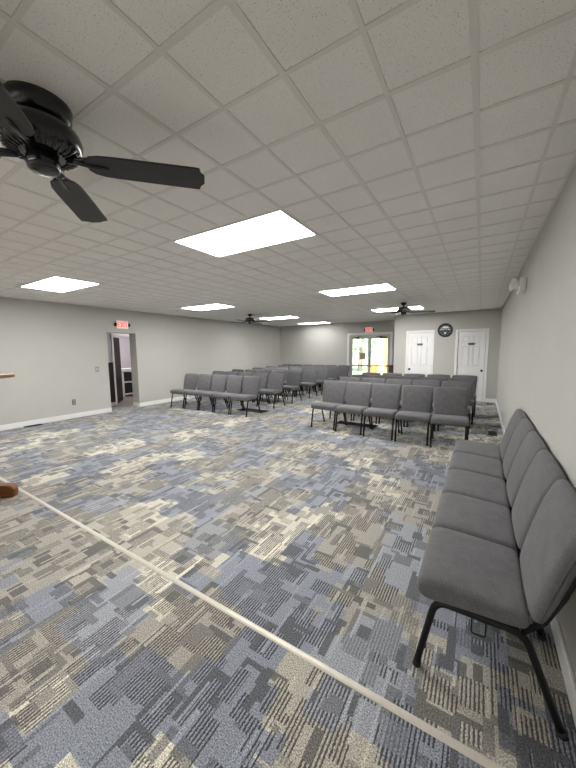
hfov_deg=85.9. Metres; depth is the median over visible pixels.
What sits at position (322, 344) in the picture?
wall
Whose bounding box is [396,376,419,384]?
chair
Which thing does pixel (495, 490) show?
chair
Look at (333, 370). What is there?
chair
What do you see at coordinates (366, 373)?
chair
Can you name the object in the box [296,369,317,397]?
chair
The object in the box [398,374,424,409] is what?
chair
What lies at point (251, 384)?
chair
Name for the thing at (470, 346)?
door
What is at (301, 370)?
chair
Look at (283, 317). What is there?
recessed light
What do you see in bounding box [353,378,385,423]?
chair
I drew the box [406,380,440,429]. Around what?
chair
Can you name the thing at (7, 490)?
wooden lectern
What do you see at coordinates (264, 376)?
chair
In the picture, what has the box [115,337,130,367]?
wall
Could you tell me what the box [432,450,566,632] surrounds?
chair
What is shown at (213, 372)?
chair
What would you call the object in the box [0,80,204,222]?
ceiling fan
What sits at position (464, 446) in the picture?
chair
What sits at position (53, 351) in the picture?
wall
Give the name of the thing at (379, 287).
recessed light
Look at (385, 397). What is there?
chair
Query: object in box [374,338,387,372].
porch
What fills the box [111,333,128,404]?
trim
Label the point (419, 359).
door
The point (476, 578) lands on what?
chair
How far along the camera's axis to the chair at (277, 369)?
10.28 m
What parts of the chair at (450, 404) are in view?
frame, seat, backrest, frame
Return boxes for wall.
[0,297,280,424]
[106,333,123,405]
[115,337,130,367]
[281,320,394,380]
[393,308,501,402]
[496,163,575,678]
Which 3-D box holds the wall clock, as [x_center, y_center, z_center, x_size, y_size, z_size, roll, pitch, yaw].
[4.426,-1.518,8.713,0.380,0.380,0.042,3,7,32]
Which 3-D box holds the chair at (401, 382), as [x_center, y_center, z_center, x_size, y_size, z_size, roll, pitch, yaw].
[2.113,0.346,6.090,0.499,0.852,0.576,3,7,33]
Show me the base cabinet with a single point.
(390, 369)
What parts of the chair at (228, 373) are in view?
backrest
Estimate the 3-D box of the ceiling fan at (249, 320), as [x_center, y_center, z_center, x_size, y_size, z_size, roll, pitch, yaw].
[-1.085,-1.838,8.829,1.006,0.300,1.006,-3,7,-21]
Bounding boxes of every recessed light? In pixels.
[19,276,99,292]
[172,209,317,257]
[182,304,234,310]
[258,316,299,319]
[297,322,328,324]
[318,283,396,296]
[372,307,399,311]
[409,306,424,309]
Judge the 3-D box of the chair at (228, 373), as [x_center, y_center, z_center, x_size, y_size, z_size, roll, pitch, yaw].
[-1.774,0.081,8.838,0.499,0.852,0.576,3,7,31]
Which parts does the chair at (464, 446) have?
seat, backrest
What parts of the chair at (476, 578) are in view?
seat, frame, frame, backrest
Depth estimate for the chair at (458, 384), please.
5.61 m
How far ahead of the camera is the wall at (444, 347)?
8.70 m
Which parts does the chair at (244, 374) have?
backrest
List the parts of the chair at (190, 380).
seat, backrest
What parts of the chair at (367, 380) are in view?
backrest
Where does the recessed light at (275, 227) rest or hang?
in the ceiling
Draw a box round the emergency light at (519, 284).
[509,277,526,293]
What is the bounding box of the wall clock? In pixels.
[438,323,452,336]
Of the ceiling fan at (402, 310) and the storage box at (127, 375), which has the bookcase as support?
the storage box at (127, 375)
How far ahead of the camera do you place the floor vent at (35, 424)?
6.11 m
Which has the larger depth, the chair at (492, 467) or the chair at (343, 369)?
the chair at (343, 369)
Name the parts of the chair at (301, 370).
backrest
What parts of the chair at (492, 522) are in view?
seat, backrest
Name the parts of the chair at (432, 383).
backrest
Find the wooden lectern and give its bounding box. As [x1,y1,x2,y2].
[0,373,18,497]
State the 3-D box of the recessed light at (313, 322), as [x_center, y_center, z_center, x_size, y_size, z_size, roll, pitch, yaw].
[1.000,-2.346,11.951,1.217,0.009,0.608,3,7,32]
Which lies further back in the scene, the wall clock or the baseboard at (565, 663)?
the wall clock
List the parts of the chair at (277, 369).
backrest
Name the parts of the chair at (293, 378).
seat, backrest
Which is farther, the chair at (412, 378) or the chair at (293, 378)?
the chair at (293, 378)
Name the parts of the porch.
post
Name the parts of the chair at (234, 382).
seat, backrest, frame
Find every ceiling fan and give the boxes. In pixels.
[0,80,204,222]
[234,314,270,323]
[373,302,434,315]
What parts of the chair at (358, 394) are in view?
frame, seat, backrest, frame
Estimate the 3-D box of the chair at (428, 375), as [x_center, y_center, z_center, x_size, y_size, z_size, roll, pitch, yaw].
[3.428,0.219,7.146,0.499,0.852,0.576,3,7,32]
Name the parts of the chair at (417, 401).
frame, seat, backrest, frame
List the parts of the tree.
crown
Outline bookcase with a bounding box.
[121,368,132,396]
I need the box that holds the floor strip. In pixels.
[0,477,503,767]
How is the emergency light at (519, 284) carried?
attached to the wall at (537, 365)
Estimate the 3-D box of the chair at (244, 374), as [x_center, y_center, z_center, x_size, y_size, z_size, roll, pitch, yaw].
[-1.314,0.105,8.579,0.499,0.852,0.576,3,7,32]
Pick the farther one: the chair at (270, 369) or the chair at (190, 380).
the chair at (270, 369)
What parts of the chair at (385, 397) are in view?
frame, seat, backrest, frame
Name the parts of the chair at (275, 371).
backrest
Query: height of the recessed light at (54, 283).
0.009 m
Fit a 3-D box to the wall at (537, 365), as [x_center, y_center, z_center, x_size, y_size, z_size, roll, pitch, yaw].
[1.331,0.057,1.293,0.120,2.474,16.376,3,7,32]
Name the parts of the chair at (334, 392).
frame, seat, backrest, frame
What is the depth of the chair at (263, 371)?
9.38 m
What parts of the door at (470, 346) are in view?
raised panel, raised panel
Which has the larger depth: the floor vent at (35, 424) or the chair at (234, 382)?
the chair at (234, 382)
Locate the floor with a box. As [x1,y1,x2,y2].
[0,385,575,767]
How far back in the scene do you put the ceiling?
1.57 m
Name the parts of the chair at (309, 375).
seat, backrest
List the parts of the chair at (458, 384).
backrest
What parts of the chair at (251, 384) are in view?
seat, backrest, frame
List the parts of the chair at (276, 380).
seat, backrest, frame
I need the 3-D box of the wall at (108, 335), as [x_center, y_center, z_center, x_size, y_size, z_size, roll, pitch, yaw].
[-4.289,-0.743,9.066,0.100,2.474,4.300,3,7,32]
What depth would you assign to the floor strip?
1.44 m
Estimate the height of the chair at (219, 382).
0.852 m
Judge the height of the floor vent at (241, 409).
0.012 m
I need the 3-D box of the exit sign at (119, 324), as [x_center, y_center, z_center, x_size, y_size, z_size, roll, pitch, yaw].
[-4.067,-1.452,7.588,0.090,0.200,0.360,3,7,32]
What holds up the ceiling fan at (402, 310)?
hanging from the ceiling
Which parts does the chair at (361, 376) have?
backrest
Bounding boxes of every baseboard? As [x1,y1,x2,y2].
[0,391,225,430]
[495,400,575,726]
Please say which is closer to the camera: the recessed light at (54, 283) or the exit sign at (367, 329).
the recessed light at (54, 283)
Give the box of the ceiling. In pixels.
[0,0,575,326]
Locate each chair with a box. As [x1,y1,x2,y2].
[170,373,198,407]
[184,374,212,409]
[198,375,227,411]
[201,371,224,399]
[213,375,243,414]
[225,371,238,400]
[228,372,252,404]
[230,376,260,416]
[232,369,243,375]
[242,372,268,406]
[258,370,270,400]
[259,373,284,408]
[262,370,285,401]
[263,368,275,372]
[268,368,288,395]
[277,371,301,402]
[281,369,302,396]
[289,367,301,392]
[294,367,314,393]
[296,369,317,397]
[308,368,328,394]
[311,380,346,429]
[313,366,325,390]
[320,366,338,390]
[329,377,360,420]
[335,382,372,434]
[337,365,349,378]
[344,374,371,406]
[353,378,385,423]
[362,372,380,377]
[362,383,401,439]
[373,375,394,383]
[378,379,411,426]
[382,373,401,378]
[394,385,433,445]
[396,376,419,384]
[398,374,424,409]
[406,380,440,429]
[412,479,575,741]
[421,377,446,386]
[427,374,449,380]
[429,387,468,446]
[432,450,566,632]
[437,381,472,430]
[441,431,547,513]
[448,378,475,424]
[448,418,535,482]
[452,375,476,416]
[453,409,527,464]
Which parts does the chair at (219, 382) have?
seat, backrest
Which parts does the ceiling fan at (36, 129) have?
blade, blade, blade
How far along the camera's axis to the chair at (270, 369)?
10.54 m
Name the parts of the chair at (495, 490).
seat, backrest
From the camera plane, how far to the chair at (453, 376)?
6.91 m
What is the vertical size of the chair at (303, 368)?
0.852 m
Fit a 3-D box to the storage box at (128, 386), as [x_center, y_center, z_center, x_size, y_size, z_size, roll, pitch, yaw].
[-5.306,0.124,10.159,0.310,0.330,0.240,3,7,32]
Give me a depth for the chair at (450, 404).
4.74 m
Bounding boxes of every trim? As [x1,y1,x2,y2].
[108,362,115,401]
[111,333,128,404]
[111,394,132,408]
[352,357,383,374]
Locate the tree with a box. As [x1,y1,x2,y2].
[353,338,383,370]
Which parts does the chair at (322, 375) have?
seat, backrest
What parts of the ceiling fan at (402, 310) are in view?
blade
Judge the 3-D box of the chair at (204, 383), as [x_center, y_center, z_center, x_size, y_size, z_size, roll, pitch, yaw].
[-2.279,0.187,7.909,0.499,0.852,0.576,3,7,32]
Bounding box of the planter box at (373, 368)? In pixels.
[367,364,377,372]
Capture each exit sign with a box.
[114,320,129,328]
[364,327,373,332]
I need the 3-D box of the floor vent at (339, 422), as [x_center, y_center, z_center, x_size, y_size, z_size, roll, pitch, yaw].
[1.337,0.779,6.011,0.780,0.012,0.200,3,7,32]
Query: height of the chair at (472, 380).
0.852 m
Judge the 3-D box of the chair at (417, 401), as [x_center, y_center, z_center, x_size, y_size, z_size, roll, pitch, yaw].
[2.024,0.472,4.948,0.499,0.852,0.576,3,7,31]
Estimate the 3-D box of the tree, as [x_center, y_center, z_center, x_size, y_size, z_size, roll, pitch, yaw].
[4.886,-2.799,20.887,3.629,3.879,3.436,3,7,32]
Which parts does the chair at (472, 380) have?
backrest, frame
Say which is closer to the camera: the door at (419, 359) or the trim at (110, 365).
the trim at (110, 365)
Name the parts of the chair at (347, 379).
backrest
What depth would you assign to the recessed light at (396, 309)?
8.09 m
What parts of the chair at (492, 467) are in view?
seat, backrest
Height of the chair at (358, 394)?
0.852 m
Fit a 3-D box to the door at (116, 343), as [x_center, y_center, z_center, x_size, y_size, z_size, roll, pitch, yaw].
[-4.885,-0.398,8.820,0.085,1.828,0.780,-2,7,-17]
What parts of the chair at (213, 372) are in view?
backrest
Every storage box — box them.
[124,372,131,380]
[124,382,132,392]
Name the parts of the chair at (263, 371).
backrest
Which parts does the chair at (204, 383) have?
seat, backrest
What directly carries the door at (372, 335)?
in the wall at (322, 344)
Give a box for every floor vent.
[23,424,42,427]
[237,408,267,412]
[337,421,377,427]
[488,431,496,435]
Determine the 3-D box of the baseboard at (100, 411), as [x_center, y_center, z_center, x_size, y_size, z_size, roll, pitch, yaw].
[-5.035,0.761,6.280,0.016,0.103,17.920,3,7,32]
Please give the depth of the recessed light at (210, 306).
7.32 m
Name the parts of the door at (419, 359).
raised panel, raised panel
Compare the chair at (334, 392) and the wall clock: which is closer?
the chair at (334, 392)
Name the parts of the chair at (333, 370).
backrest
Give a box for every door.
[113,337,122,402]
[347,332,392,376]
[405,330,434,376]
[454,328,489,401]
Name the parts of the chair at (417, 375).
backrest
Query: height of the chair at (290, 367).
0.852 m
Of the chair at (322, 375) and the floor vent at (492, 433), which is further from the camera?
the chair at (322, 375)
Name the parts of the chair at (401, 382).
backrest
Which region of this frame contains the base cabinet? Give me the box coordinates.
[388,365,393,372]
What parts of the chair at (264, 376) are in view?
backrest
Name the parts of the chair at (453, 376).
backrest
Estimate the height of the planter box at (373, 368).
0.810 m

